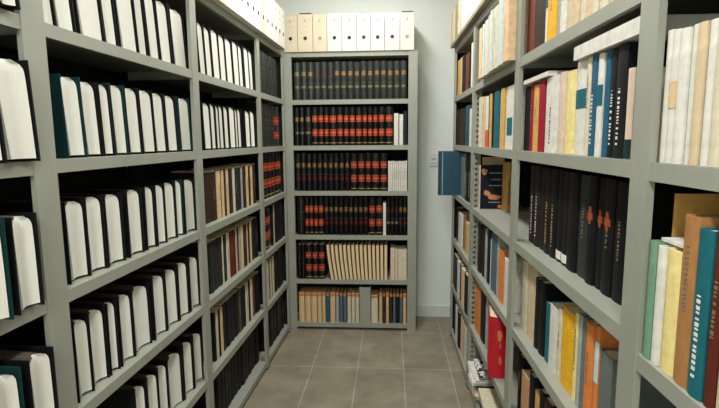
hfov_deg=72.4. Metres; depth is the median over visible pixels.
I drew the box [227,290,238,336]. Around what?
book
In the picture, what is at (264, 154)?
volume
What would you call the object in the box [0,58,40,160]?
book
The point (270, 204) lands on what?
booklet
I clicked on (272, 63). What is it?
volume
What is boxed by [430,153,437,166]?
light switch
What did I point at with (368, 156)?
volume
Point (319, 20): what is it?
box file
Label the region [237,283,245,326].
book
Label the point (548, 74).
book
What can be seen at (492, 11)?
book
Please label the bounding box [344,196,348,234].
volume
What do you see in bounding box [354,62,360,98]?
volume
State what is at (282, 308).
book
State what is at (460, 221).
booklet
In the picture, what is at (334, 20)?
box file
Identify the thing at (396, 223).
volume
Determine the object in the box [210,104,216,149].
book
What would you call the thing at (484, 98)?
book
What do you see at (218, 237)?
book
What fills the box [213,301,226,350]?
book
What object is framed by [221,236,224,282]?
booklet
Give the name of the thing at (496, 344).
book
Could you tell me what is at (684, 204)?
book
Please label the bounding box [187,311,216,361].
book
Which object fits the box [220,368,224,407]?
book
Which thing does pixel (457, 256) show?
book
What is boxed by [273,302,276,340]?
book
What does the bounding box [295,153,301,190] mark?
volume
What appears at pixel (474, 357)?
magazine
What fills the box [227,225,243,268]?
booklet
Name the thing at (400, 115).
booklet
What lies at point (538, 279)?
book
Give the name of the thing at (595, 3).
book
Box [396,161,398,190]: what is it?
booklet
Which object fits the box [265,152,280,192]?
volume
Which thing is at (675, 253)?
book
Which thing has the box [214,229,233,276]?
book
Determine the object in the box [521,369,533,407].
book
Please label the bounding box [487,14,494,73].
book
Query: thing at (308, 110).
volume
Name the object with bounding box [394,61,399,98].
volume
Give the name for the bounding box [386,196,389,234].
volume
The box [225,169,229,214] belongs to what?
booklet
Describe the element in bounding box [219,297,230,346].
book
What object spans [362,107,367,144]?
volume
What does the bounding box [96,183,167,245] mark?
book
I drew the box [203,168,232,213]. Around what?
book
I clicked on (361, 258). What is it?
folder
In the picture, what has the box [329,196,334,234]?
volume
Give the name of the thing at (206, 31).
book
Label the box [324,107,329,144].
volume
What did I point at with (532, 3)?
book
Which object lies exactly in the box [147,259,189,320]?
book
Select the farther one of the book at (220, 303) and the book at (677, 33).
the book at (220, 303)
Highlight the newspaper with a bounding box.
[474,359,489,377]
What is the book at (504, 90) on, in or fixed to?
on the shelving rack at (626, 322)
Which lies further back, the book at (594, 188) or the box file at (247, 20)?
the box file at (247, 20)
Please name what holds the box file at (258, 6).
on the shelving rack at (47, 48)
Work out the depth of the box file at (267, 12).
3.03 m
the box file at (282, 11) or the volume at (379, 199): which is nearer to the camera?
the box file at (282, 11)
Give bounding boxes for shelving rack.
[0,0,290,407]
[449,0,718,407]
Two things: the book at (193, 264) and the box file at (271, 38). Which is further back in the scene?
the box file at (271, 38)
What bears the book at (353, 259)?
on the bookcase
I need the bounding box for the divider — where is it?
[360,284,370,322]
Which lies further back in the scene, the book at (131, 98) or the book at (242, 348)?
the book at (242, 348)
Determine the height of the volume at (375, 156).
0.282 m
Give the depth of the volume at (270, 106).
3.38 m
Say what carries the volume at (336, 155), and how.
on the bookcase
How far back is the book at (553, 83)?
1.50 m
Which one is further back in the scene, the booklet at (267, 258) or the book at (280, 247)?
the book at (280, 247)
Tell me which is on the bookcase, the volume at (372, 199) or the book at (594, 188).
the volume at (372, 199)
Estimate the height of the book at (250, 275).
0.254 m
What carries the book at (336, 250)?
on the bookcase
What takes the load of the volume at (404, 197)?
on the bookcase
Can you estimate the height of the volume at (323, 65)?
0.274 m
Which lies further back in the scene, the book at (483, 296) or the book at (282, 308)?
the book at (282, 308)
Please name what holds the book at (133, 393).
on the shelving rack at (47, 48)
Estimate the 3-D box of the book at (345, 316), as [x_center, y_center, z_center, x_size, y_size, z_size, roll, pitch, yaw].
[-0.109,0.804,3.927,0.026,0.237,0.171,0,8,4]
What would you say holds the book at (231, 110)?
on the shelving rack at (47, 48)
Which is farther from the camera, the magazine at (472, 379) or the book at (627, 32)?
the magazine at (472, 379)
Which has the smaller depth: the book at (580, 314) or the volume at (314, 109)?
the book at (580, 314)
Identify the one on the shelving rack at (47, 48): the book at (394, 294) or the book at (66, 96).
the book at (66, 96)
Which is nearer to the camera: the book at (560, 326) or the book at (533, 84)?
the book at (560, 326)
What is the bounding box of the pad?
[478,388,502,407]
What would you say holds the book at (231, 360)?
on the shelving rack at (47, 48)
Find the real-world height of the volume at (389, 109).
0.283 m
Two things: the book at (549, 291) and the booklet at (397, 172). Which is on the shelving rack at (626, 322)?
the book at (549, 291)
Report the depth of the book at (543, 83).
1.60 m
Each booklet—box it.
[210,310,219,358]
[212,232,230,279]
[212,306,223,353]
[215,171,219,218]
[218,171,221,217]
[220,169,226,215]
[220,170,224,216]
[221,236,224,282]
[222,227,237,271]
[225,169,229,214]
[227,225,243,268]
[232,168,235,211]
[232,288,241,331]
[237,226,241,269]
[240,167,242,208]
[240,281,248,323]
[244,278,252,318]
[245,166,248,206]
[246,222,248,262]
[249,165,251,204]
[249,221,251,261]
[250,165,252,203]
[266,260,269,301]
[267,258,271,297]
[269,255,274,294]
[270,204,274,243]
[383,200,385,234]
[388,160,389,190]
[390,160,391,190]
[390,244,394,279]
[392,160,393,190]
[394,113,397,144]
[394,160,395,190]
[395,245,397,279]
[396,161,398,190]
[398,160,400,190]
[398,245,406,279]
[399,114,402,144]
[401,161,402,190]
[403,160,404,190]
[405,160,406,190]
[458,212,462,246]
[661,237,683,247]
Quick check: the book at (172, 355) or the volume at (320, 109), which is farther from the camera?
the volume at (320, 109)
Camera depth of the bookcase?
3.75 m
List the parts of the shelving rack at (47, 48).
shelf, shelf, shelf, post, panel, shelf, shelf, post, shelf, shelf, panel, shelf, shelf, post, shelf, post, panel, shelf, shelf, shelf, shelf, shelf, shelf, shelf, post, shelf, shelf, shelf, shelf, shelf, panel, post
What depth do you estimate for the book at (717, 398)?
0.74 m
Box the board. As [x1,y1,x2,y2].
[451,0,490,47]
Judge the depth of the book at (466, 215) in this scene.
3.23 m
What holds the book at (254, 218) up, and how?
on the shelving rack at (47, 48)
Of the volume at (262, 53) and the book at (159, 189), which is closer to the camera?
the book at (159, 189)
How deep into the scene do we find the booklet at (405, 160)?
3.68 m
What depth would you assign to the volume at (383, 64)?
3.60 m
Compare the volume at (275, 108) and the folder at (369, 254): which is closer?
the volume at (275, 108)
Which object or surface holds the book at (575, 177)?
on the shelving rack at (626, 322)
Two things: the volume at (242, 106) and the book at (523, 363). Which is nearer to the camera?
the book at (523, 363)
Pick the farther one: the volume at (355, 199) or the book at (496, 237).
the volume at (355, 199)
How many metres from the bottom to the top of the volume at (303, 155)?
0.285 m
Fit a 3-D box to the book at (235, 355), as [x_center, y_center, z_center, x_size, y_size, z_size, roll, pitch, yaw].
[-0.774,0.944,2.784,0.155,0.269,0.055,0,8,5]
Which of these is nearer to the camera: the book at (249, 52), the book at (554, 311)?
the book at (554, 311)
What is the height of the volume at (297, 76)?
0.271 m
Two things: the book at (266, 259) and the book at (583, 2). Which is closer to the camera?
the book at (583, 2)
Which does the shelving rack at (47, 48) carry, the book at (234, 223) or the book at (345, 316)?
the book at (234, 223)
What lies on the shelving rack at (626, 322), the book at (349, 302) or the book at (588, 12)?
the book at (588, 12)
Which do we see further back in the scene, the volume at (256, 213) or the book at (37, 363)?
the volume at (256, 213)
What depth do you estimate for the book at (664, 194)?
1.12 m
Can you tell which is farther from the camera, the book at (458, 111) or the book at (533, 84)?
the book at (458, 111)
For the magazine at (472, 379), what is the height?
0.018 m
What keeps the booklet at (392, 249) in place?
on the bookcase
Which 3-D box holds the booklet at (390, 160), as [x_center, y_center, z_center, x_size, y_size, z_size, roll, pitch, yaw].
[0.243,-0.219,3.769,0.014,0.222,0.167,0,8,4]
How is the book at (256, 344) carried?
on the shelving rack at (47, 48)
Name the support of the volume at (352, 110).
on the bookcase
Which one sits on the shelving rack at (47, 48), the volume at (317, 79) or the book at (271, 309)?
the book at (271, 309)
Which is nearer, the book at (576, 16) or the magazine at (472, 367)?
the book at (576, 16)
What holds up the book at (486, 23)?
on the shelving rack at (626, 322)
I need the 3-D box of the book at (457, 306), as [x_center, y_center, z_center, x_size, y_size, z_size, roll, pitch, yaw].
[0.770,0.847,3.510,0.164,0.248,0.092,0,8,3]
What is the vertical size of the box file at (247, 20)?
0.262 m
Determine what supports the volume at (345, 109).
on the bookcase
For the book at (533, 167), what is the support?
on the shelving rack at (626, 322)
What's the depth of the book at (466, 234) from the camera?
3.14 m
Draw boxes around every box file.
[211,0,225,4]
[218,0,232,10]
[226,0,238,14]
[232,0,244,19]
[239,0,250,23]
[245,0,255,27]
[250,0,260,31]
[256,0,265,34]
[260,0,269,38]
[266,0,273,41]
[270,0,277,43]
[273,4,281,46]
[277,8,284,49]
[284,15,297,52]
[297,13,312,51]
[313,14,327,51]
[327,13,341,51]
[342,13,356,51]
[357,12,370,50]
[371,13,384,50]
[385,12,399,50]
[400,11,413,49]
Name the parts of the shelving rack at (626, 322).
post, shelf, panel, shelf, shelf, shelf, shelf, shelf, shelf, post, shelf, shelf, shelf, shelf, shelf, shelf, post, panel, shelf, post, shelf, shelf, shelf, shelf, post, shelf, shelf, panel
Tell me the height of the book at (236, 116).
0.214 m
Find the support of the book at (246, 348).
on the shelving rack at (47, 48)
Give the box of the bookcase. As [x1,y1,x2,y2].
[283,50,417,330]
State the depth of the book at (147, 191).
1.79 m
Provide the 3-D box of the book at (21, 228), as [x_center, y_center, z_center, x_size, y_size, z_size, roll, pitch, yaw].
[-0.884,0.135,1.143,0.244,0.224,0.077,0,8,5]
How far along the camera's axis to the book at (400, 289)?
3.83 m
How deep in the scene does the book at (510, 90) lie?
2.01 m
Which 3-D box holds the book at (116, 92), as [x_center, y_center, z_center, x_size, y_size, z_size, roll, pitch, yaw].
[-0.889,-0.270,1.587,0.243,0.224,0.086,0,8,5]
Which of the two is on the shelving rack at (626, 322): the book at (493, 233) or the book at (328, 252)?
the book at (493, 233)
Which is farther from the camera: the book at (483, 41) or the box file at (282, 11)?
the box file at (282, 11)
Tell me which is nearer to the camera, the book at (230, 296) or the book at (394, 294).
the book at (230, 296)
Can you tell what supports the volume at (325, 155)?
on the bookcase
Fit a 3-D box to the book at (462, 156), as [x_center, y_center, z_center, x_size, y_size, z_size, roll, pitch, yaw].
[0.764,-0.194,3.288,0.162,0.291,0.087,0,8,3]
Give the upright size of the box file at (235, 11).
0.262 m
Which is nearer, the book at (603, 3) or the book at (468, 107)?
the book at (603, 3)
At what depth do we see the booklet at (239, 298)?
2.77 m
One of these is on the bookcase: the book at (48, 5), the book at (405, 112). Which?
the book at (405, 112)
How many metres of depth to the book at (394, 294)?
3.82 m
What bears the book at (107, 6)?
on the shelving rack at (47, 48)
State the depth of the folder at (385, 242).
3.78 m
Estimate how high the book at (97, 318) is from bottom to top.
0.233 m
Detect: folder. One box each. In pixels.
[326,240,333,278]
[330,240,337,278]
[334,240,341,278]
[338,240,345,278]
[342,240,348,278]
[346,240,352,278]
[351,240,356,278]
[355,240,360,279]
[359,240,364,279]
[363,240,368,279]
[367,240,371,278]
[371,240,375,279]
[375,240,379,279]
[380,240,383,279]
[384,240,386,279]
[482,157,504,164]
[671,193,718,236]
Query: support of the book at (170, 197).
on the shelving rack at (47, 48)
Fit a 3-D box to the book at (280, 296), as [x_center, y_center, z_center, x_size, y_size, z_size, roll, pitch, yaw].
[-0.671,0.821,3.706,0.161,0.268,0.069,0,8,5]
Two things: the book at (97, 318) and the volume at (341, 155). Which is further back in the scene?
the volume at (341, 155)
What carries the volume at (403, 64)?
on the bookcase
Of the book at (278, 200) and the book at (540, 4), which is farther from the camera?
the book at (278, 200)
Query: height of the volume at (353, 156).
0.282 m
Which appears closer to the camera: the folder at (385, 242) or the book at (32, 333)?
the book at (32, 333)
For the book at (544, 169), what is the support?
on the shelving rack at (626, 322)
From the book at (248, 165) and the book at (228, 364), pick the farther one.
the book at (248, 165)
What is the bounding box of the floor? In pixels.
[242,314,474,407]
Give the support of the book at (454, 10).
on the board
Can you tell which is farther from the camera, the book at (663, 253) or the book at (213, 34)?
the book at (213, 34)
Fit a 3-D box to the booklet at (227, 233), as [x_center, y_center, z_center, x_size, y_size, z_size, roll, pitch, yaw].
[-0.770,0.273,2.596,0.163,0.247,0.030,0,8,5]
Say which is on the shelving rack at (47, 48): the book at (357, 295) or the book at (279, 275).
the book at (279, 275)
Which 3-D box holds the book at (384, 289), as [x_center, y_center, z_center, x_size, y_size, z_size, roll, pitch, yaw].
[0.197,0.803,3.906,0.020,0.240,0.168,0,8,4]
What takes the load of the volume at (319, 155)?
on the bookcase
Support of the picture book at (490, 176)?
on the shelving rack at (626, 322)
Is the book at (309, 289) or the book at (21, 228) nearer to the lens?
the book at (21, 228)
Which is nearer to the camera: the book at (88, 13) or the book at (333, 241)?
the book at (88, 13)
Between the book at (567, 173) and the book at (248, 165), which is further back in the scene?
the book at (248, 165)
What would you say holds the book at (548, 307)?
on the shelving rack at (626, 322)
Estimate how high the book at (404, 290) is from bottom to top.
0.238 m
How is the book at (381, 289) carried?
on the bookcase
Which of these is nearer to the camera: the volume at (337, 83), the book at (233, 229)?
the book at (233, 229)
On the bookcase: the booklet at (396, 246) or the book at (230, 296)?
the booklet at (396, 246)
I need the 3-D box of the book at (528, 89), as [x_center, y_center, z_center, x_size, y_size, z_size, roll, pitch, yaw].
[0.687,-0.311,1.793,0.155,0.230,0.071,0,8,3]
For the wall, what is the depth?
3.92 m
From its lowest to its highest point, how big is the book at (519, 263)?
0.218 m
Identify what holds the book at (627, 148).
on the shelving rack at (626, 322)
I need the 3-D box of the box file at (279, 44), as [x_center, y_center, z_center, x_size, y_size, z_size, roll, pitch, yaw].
[-0.689,-1.207,3.338,0.301,0.262,0.096,0,8,5]
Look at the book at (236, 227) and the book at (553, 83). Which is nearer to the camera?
the book at (553, 83)
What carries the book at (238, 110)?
on the shelving rack at (47, 48)
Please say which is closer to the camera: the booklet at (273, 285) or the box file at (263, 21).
the box file at (263, 21)
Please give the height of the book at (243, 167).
0.242 m
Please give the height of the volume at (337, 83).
0.275 m
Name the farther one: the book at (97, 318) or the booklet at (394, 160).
the booklet at (394, 160)
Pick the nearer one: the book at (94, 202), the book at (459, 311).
the book at (94, 202)
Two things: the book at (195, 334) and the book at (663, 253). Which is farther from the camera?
the book at (195, 334)
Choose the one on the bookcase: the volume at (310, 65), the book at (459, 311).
the volume at (310, 65)
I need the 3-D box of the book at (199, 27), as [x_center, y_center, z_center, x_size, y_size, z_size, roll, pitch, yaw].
[-0.827,-0.698,2.218,0.235,0.232,0.093,0,8,5]
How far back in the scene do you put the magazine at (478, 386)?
2.64 m
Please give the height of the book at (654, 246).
0.226 m
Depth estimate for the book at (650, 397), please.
1.15 m
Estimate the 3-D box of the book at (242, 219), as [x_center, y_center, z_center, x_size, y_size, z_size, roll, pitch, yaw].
[-0.730,0.214,3.009,0.161,0.256,0.071,0,8,5]
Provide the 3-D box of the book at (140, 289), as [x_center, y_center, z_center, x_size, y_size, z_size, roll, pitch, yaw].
[-0.876,0.398,1.729,0.235,0.230,0.109,0,8,5]
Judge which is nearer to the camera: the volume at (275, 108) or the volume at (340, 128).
the volume at (275, 108)
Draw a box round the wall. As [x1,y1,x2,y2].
[239,0,457,313]
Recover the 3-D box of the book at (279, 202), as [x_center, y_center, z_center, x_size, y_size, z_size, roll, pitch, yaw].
[-0.664,0.122,3.626,0.167,0.276,0.080,0,8,5]
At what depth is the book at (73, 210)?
1.38 m
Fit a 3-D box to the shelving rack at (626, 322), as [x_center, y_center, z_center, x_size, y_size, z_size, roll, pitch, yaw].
[0.752,0.183,1.827,0.338,2.117,3.608,0,8,3]
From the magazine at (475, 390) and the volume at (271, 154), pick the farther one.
the volume at (271, 154)
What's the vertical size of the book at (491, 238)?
0.238 m
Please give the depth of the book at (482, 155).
2.98 m
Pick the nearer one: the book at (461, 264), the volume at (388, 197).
the book at (461, 264)
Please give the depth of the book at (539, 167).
1.76 m
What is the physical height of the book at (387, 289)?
0.239 m
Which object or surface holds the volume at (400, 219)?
on the bookcase
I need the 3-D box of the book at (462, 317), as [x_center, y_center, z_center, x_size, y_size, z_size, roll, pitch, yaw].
[0.757,0.875,3.294,0.153,0.248,0.084,0,8,3]
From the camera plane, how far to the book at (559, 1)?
1.46 m
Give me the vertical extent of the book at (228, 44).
0.231 m
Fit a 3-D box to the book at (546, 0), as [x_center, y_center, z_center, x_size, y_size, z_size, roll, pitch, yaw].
[0.676,-0.627,1.572,0.155,0.239,0.028,0,8,3]
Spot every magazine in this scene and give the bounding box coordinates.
[467,361,492,383]
[468,367,493,386]
[468,373,478,397]
[474,357,490,379]
[478,386,494,388]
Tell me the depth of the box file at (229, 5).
2.37 m
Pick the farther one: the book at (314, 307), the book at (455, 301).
the book at (314, 307)
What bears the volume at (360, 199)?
on the bookcase
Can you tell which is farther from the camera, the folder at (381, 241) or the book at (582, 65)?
the folder at (381, 241)
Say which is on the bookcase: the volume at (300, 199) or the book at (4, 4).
the volume at (300, 199)
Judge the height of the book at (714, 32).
0.223 m
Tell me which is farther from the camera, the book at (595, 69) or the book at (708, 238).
the book at (595, 69)
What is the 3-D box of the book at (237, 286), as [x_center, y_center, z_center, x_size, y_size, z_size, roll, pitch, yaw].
[-0.752,0.594,2.819,0.164,0.253,0.044,0,8,5]
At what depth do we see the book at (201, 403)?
2.50 m
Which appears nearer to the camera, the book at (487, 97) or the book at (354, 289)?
the book at (487, 97)
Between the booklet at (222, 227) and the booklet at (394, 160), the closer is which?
the booklet at (222, 227)
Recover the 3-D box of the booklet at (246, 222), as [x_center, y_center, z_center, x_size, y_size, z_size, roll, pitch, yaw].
[-0.750,0.231,2.910,0.177,0.249,0.023,0,8,5]
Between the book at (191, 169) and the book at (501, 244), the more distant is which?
the book at (191, 169)
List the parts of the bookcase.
panel, panel, shelf, shelf, shelf, shelf, shelf, shelf, panel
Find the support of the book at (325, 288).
on the bookcase
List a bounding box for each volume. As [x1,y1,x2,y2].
[230,103,263,146]
[230,154,259,200]
[247,206,270,251]
[248,49,261,91]
[255,153,267,198]
[260,51,264,92]
[263,104,267,146]
[264,53,267,93]
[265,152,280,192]
[266,105,269,146]
[266,153,271,196]
[267,56,272,95]
[269,105,273,145]
[270,153,274,195]
[271,58,274,96]
[273,106,278,145]
[274,59,276,96]
[274,153,278,194]
[294,63,300,99]
[294,108,299,145]
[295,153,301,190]
[297,196,305,234]
[298,239,303,278]
[299,108,304,145]
[300,62,307,99]
[301,153,306,190]
[301,240,307,278]
[305,107,311,145]
[305,196,309,234]
[305,240,314,278]
[306,153,311,190]
[307,62,313,99]
[309,196,314,234]
[312,107,318,145]
[312,153,317,190]
[312,240,320,278]
[314,62,320,99]
[314,196,319,234]
[317,153,322,190]
[318,107,323,145]
[318,196,324,234]
[318,240,327,278]
[320,62,327,99]
[323,153,328,190]
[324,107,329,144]
[324,196,329,234]
[327,62,333,99]
[328,153,333,190]
[329,107,336,144]
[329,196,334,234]
[334,61,340,99]
[334,153,339,190]
[334,196,339,234]
[337,107,343,144]
[339,153,344,190]
[339,196,343,234]
[340,62,346,98]
[343,107,349,144]
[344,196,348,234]
[345,153,350,190]
[347,61,353,98]
[348,196,353,234]
[349,107,355,144]
[350,153,357,190]
[353,196,358,234]
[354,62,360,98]
[356,107,361,144]
[358,153,365,190]
[358,196,363,234]
[360,61,366,98]
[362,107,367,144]
[363,196,368,234]
[365,153,371,190]
[367,61,373,98]
[368,107,372,144]
[369,196,375,234]
[372,153,379,190]
[373,107,377,144]
[374,61,379,98]
[376,196,382,234]
[378,106,384,144]
[380,61,386,98]
[380,153,387,190]
[385,106,392,144]
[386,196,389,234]
[387,61,393,98]
[390,196,394,234]
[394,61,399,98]
[394,196,398,234]
[398,196,402,234]
[400,61,406,98]
[402,196,406,234]
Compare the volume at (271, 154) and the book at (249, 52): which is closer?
the book at (249, 52)
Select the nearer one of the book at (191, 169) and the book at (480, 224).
the book at (191, 169)
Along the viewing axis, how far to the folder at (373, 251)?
3.79 m
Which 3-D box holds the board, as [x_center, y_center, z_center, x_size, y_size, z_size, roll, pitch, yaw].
[0.727,-0.882,1.727,0.350,0.020,3.540,0,8,3]
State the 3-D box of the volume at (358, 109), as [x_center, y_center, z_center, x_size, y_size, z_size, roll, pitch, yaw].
[0.001,-0.591,3.751,0.047,0.281,0.201,0,8,4]
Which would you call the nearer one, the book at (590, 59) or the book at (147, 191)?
the book at (590, 59)
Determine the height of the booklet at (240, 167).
0.238 m
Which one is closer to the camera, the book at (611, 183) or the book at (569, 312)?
the book at (611, 183)
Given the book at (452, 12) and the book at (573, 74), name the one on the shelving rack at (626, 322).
the book at (573, 74)
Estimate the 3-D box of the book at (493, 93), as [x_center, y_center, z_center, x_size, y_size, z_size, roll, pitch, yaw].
[0.722,-0.401,2.357,0.167,0.260,0.037,0,8,3]
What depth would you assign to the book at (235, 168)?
2.70 m
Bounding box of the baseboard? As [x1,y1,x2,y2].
[416,305,449,316]
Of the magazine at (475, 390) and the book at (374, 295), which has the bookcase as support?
the book at (374, 295)
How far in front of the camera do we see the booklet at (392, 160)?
3.69 m
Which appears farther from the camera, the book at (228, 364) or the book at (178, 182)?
the book at (228, 364)
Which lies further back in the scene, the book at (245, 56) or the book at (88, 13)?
the book at (245, 56)
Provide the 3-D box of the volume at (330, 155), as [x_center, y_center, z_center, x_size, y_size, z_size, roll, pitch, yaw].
[-0.211,-0.253,3.813,0.040,0.282,0.211,0,8,4]
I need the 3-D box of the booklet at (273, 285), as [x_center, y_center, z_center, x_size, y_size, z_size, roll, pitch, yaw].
[-0.681,0.499,3.440,0.162,0.277,0.049,0,8,5]
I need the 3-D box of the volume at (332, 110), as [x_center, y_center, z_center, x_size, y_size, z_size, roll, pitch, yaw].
[-0.193,-0.592,3.767,0.056,0.281,0.202,0,8,4]
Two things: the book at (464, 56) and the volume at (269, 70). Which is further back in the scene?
the volume at (269, 70)
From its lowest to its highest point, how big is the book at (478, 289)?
0.254 m
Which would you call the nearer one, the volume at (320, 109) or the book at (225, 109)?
the book at (225, 109)
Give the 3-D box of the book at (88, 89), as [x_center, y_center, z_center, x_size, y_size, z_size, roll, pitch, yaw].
[-0.903,-0.248,1.444,0.245,0.219,0.090,0,8,5]
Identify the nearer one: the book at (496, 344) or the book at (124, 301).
the book at (124, 301)
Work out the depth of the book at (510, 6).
1.84 m
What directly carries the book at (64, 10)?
on the shelving rack at (47, 48)
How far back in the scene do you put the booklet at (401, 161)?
3.68 m
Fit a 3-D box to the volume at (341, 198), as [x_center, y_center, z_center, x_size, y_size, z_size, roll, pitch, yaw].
[-0.135,0.083,3.846,0.037,0.288,0.201,0,8,4]
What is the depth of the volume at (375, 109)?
3.65 m
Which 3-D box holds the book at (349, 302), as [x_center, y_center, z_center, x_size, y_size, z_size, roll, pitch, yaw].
[-0.076,0.804,3.925,0.028,0.237,0.170,0,8,4]
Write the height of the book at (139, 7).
0.237 m
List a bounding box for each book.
[0,0,20,9]
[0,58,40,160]
[0,111,7,162]
[0,198,91,284]
[0,212,44,315]
[0,217,14,319]
[0,314,94,402]
[0,345,58,407]
[0,366,24,407]
[8,0,56,25]
[9,194,107,270]
[49,73,87,157]
[53,0,76,32]
[59,192,125,267]
[61,187,144,257]
[69,298,120,375]
[69,304,109,384]
[72,0,105,41]
[79,290,135,366]
[80,81,103,155]
[84,185,156,249]
[95,281,151,355]
[96,82,115,155]
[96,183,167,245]
[96,380,147,407]
[98,83,129,154]
[100,0,118,45]
[109,181,177,237]
[113,0,139,52]
[114,271,167,339]
[122,179,184,234]
[123,86,143,154]
[128,369,159,407]
[134,0,148,55]
[134,265,179,329]
[138,88,156,153]
[140,178,196,233]
[141,360,169,407]
[143,0,160,59]
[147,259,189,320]
[151,347,184,407]
[152,93,167,152]
[155,0,172,63]
[159,254,200,311]
[163,94,178,151]
[166,337,194,399]
[167,4,187,68]
[169,171,210,223]
[175,96,192,151]
[176,240,214,293]
[178,329,203,387]
[183,170,216,221]
[184,20,206,74]
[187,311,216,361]
[189,102,212,149]
[191,169,221,212]
[192,373,220,407]
[202,24,213,76]
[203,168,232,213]
[204,27,221,79]
[206,235,222,286]
[206,238,217,289]
[207,167,238,210]
[208,233,226,281]
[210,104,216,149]
[210,307,221,356]
[211,166,241,209]
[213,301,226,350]
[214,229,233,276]
[215,105,220,149]
[218,35,227,80]
[219,105,224,148]
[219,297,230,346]
[220,228,236,274]
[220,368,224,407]
[223,106,236,148]
[223,107,229,148]
[223,294,234,341]
[224,36,234,83]
[224,364,228,407]
[225,226,239,270]
[227,39,239,84]
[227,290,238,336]
[227,360,231,404]
[228,163,255,203]
[229,222,247,266]
[230,356,234,400]
[233,353,237,394]
[234,285,243,329]
[235,108,241,147]
[235,109,238,147]
[235,220,250,262]
[236,348,241,390]
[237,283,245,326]
[238,46,244,86]
[239,217,254,259]
[240,110,250,147]
[240,166,246,207]
[240,342,245,384]
[242,46,250,88]
[242,279,250,321]
[244,216,257,257]
[244,339,248,379]
[245,110,255,147]
[245,274,255,315]
[247,335,251,374]
[248,51,253,89]
[248,165,250,205]
[250,271,260,312]
[250,330,254,369]
[253,263,262,303]
[254,325,258,364]
[258,311,269,351]
[266,259,270,299]
[268,205,273,245]
[269,306,273,346]
[272,202,278,242]
[272,252,277,291]
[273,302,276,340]
[275,248,281,288]
[276,201,281,239]
[276,298,279,336]
[278,200,282,237]
[279,296,281,330]
[280,247,282,283]
[281,293,283,327]
[299,286,307,321]
[305,286,313,321]
[311,286,319,321]
[317,287,323,321]
[322,286,327,321]
[326,286,331,321]
[330,286,336,321]
[336,287,340,322]
[339,287,343,322]
[343,288,347,322]
[347,288,351,322]
[351,288,355,322]
[355,288,359,322]
[371,289,378,322]
[379,287,382,322]
[383,287,385,322]
[386,287,388,322]
[389,288,392,322]
[393,288,395,323]
[396,287,398,322]
[399,287,402,323]
[403,111,406,144]
[403,289,405,323]
[438,151,465,194]
[451,12,452,43]
[453,7,455,40]
[453,252,462,291]
[453,298,457,333]
[455,3,457,37]
[455,304,459,340]
[456,109,459,144]
[456,206,469,240]
[457,59,460,95]
[457,260,464,297]
[457,309,461,348]
[458,0,460,33]
[460,58,461,93]
[460,108,465,144]
[460,263,466,301]
[460,314,463,353]
[461,0,463,29]
[461,153,463,196]
[461,267,467,308]
[462,54,466,91]
[462,319,466,359]
[463,153,465,198]
[463,212,479,249]
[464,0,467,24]
[464,272,467,314]
[464,325,480,366]
[465,52,469,90]
[465,105,471,145]
[465,152,470,200]
[465,221,480,252]
[467,223,468,255]
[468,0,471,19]
[468,153,496,202]
[469,52,470,87]
[469,108,476,145]
[471,43,478,86]
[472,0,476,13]
[474,283,481,334]
[477,222,483,272]
[478,27,486,79]
[478,96,483,146]
[478,165,502,208]
[480,290,485,343]
[482,24,488,77]
[482,96,485,146]
[482,224,487,276]
[484,19,491,75]
[484,228,487,279]
[485,96,488,146]
[485,297,518,349]
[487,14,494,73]
[487,228,492,284]
[487,305,505,377]
[488,93,491,146]
[489,9,498,71]
[489,93,492,147]
[490,232,494,291]
[490,238,491,282]
[491,93,494,147]
[492,4,503,69]
[493,90,500,147]
[494,234,498,294]
[496,237,508,296]
[497,0,508,66]
[498,248,521,303]
[500,88,506,148]
[502,0,528,63]
[502,161,511,210]
[503,257,522,312]
[505,83,531,148]
[517,352,531,407]
[520,258,528,331]
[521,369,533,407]
[523,86,531,150]
[524,71,564,84]
[527,0,535,52]
[527,263,544,342]
[529,83,539,150]
[529,165,536,242]
[529,371,543,407]
[532,84,539,150]
[533,165,558,246]
[533,277,546,348]
[535,0,545,47]
[535,389,539,407]
[537,79,546,151]
[538,279,571,356]
[539,167,564,249]
[539,387,548,407]
[543,168,570,254]
[544,74,560,152]
[544,301,574,362]
[544,396,555,407]
[545,0,547,41]
[547,0,557,40]
[548,303,576,374]
[549,169,570,258]
[555,169,583,262]
[556,307,563,379]
[557,0,560,34]
[557,71,568,153]
[560,0,568,32]
[560,305,583,395]
[561,171,589,266]
[564,69,577,153]
[566,172,602,272]
[567,0,572,28]
[571,311,585,401]
[572,0,580,25]
[574,14,718,60]
[574,59,587,154]
[575,313,587,406]
[576,174,608,278]
[578,315,593,407]
[580,0,585,20]
[582,320,598,407]
[583,56,592,155]
[584,175,626,285]
[585,0,591,17]
[588,53,600,155]
[592,0,599,13]
[592,324,618,407]
[594,52,606,156]
[595,177,627,289]
[598,348,676,407]
[600,0,609,8]
[600,178,629,297]
[601,50,612,156]
[607,47,618,157]
[611,181,701,305]
[612,41,667,158]
[623,67,665,158]
[643,240,671,359]
[650,245,677,365]
[659,29,675,162]
[660,247,682,377]
[665,28,682,163]
[671,26,693,163]
[673,214,718,389]
[683,23,698,164]
[687,228,717,401]
[688,20,710,165]
[699,18,718,166]
[703,228,718,407]
[707,35,718,167]
[716,376,718,407]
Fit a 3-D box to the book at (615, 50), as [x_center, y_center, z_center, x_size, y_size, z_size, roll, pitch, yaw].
[0.650,-0.228,1.113,0.157,0.243,0.032,0,8,3]
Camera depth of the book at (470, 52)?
2.94 m
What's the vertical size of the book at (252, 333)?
0.268 m
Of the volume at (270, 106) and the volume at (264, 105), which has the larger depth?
the volume at (270, 106)
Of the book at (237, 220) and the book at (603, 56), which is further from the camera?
the book at (237, 220)

